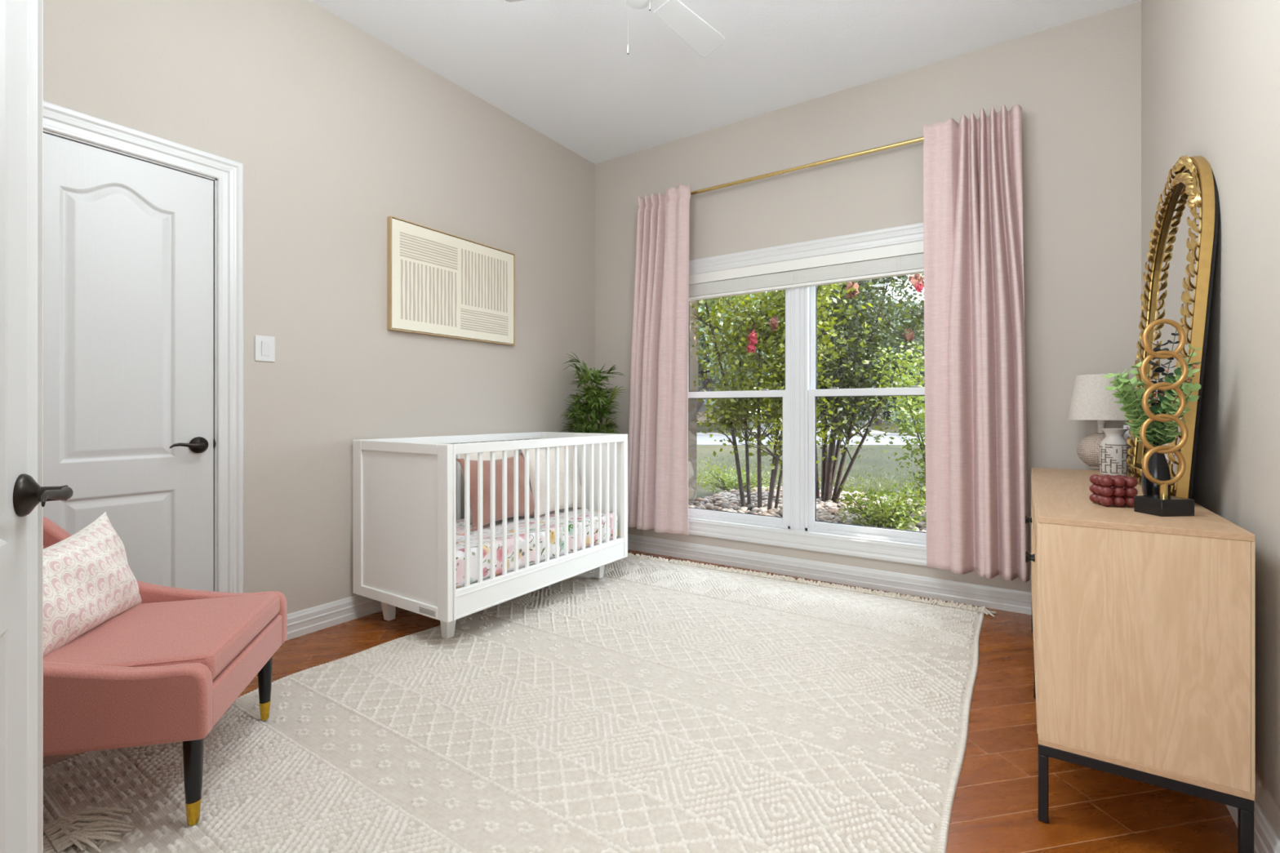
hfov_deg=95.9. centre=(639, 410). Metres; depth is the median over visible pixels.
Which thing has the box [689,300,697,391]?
siding
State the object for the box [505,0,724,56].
ceiling fan
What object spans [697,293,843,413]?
oak tree
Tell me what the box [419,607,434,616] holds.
print
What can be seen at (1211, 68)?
wall
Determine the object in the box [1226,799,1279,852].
baseboard
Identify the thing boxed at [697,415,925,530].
lawn
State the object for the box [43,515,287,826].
accent chair
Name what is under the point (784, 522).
window
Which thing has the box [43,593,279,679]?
seat cushion
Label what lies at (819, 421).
driveway
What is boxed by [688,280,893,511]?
crape myrtle
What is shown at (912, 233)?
trim
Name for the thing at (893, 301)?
oak tree
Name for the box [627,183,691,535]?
curtain
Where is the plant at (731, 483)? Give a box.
[697,456,777,493]
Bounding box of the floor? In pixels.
[43,549,1237,852]
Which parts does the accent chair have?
arm, arm, leg, rail, leg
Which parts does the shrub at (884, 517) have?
stem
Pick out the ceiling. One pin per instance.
(564, 69)
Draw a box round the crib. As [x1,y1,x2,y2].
[352,431,627,638]
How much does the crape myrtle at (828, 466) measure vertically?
4.253 m
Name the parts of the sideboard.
knob, knob, knob, door, door, leg, door, door, leg, panel, frame, leg, panel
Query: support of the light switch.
attached to the wall at (335, 132)
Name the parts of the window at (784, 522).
sash, sash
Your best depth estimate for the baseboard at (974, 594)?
3.54 m
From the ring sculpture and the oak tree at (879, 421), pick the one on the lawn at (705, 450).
the oak tree at (879, 421)
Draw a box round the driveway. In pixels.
[742,418,891,433]
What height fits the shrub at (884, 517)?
0.536 m
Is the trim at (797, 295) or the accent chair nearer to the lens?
the accent chair
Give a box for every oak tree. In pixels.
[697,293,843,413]
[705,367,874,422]
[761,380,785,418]
[766,284,924,374]
[834,315,924,424]
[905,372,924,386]
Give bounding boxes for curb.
[697,432,924,435]
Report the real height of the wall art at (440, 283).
0.612 m
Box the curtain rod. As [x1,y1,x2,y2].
[690,136,924,195]
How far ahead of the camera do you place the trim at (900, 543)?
3.68 m
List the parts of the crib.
leg, panel, leg, rail, corner post, rail, rail, rail moulding, panel, leg, corner post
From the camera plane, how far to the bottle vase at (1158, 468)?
1.66 m
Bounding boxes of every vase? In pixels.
[1099,428,1129,475]
[1141,437,1171,495]
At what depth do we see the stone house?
50.80 m
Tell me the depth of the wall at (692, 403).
6.64 m
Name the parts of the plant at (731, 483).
stem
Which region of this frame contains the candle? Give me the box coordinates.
[1089,474,1137,506]
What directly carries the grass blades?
on the lawn at (705, 450)
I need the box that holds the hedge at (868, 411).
[760,382,924,419]
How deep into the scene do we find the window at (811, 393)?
3.73 m
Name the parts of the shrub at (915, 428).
stem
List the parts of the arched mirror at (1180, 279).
vine stem, moulding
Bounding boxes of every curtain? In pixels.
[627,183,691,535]
[923,104,1029,582]
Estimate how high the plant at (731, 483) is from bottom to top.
0.483 m
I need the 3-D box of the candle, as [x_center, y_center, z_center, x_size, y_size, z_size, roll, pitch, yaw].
[1.375,0.232,1.679,0.089,0.086,0.089,0,0,14]
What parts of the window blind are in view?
rail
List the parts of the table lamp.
lamp shade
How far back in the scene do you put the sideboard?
1.39 m
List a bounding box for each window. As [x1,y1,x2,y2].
[688,288,790,528]
[804,285,926,544]
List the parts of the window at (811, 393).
sash, sash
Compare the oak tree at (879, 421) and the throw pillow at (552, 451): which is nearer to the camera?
the throw pillow at (552, 451)
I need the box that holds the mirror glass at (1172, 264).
[1138,176,1199,478]
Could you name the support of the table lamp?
on the sideboard
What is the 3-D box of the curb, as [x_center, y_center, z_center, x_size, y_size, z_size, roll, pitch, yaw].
[7.015,1.169,24.775,64.080,0.400,0.350,0,0,1]
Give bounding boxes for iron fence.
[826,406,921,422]
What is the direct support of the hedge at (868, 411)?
on the lawn at (705, 450)
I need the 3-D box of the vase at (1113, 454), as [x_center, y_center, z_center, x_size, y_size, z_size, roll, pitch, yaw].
[2.036,0.177,2.478,0.102,0.198,0.102,0,0,34]
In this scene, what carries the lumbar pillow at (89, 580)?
on the accent chair
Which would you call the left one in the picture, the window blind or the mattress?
the mattress
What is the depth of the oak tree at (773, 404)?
51.56 m
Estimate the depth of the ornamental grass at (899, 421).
27.81 m
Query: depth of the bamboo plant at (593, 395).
4.15 m
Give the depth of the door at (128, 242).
2.24 m
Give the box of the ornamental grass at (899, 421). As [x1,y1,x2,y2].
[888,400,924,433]
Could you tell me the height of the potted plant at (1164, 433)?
0.389 m
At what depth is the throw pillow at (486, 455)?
3.39 m
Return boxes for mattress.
[456,507,617,588]
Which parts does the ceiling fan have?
blade, pull chain, blade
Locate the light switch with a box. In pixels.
[254,334,275,362]
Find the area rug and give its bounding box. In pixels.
[43,552,995,852]
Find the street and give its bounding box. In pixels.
[697,435,924,444]
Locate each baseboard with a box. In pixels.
[285,595,382,640]
[627,533,1031,614]
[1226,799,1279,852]
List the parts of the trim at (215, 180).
strike plate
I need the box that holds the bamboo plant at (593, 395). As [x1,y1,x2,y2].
[559,351,626,433]
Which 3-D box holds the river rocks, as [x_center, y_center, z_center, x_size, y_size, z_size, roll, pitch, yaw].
[2.288,1.030,5.569,3.914,0.123,3.495,0,0,34]
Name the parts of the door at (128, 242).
lever, handle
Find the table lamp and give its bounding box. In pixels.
[1066,373,1129,469]
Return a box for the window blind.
[688,240,924,301]
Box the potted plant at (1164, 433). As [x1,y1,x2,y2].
[1102,324,1201,446]
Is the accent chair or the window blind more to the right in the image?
the window blind
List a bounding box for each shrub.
[830,473,926,530]
[859,341,925,521]
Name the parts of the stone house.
pane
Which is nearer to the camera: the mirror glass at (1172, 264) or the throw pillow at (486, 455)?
the mirror glass at (1172, 264)
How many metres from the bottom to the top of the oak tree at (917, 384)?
9.591 m
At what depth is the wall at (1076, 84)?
3.17 m
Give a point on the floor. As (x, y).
(995, 806)
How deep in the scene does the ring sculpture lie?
1.54 m
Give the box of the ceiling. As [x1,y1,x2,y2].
[310,0,1141,164]
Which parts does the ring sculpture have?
post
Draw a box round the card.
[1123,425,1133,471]
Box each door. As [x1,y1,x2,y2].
[0,0,73,852]
[43,133,213,591]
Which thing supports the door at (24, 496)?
in the wall
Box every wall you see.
[43,0,595,613]
[595,0,1141,591]
[688,390,697,502]
[1141,0,1279,839]
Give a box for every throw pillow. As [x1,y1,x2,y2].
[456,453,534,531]
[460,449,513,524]
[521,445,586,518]
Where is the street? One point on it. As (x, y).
(701, 440)
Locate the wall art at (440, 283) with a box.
[386,215,515,345]
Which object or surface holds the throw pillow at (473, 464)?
on the mattress
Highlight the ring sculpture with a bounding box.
[1133,318,1194,516]
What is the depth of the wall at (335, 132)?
2.87 m
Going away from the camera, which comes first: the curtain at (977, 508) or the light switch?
the light switch
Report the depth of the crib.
2.83 m
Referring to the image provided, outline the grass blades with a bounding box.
[697,446,925,501]
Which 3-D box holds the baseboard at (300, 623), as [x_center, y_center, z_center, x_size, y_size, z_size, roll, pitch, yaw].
[-1.052,1.011,3.591,0.017,0.116,2.514,0,0,34]
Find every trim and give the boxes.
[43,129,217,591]
[688,222,971,572]
[688,516,926,547]
[790,269,804,530]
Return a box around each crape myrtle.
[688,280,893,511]
[742,273,924,502]
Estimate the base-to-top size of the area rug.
0.040 m
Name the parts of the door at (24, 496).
handle, lever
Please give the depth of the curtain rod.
3.56 m
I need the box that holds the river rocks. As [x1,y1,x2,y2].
[688,484,926,532]
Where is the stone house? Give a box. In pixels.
[697,374,739,422]
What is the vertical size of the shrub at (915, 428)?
1.764 m
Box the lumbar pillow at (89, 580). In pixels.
[43,511,142,656]
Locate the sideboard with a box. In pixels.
[1025,467,1255,852]
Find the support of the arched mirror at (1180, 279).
on the sideboard
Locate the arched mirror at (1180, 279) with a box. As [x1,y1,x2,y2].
[1126,155,1218,498]

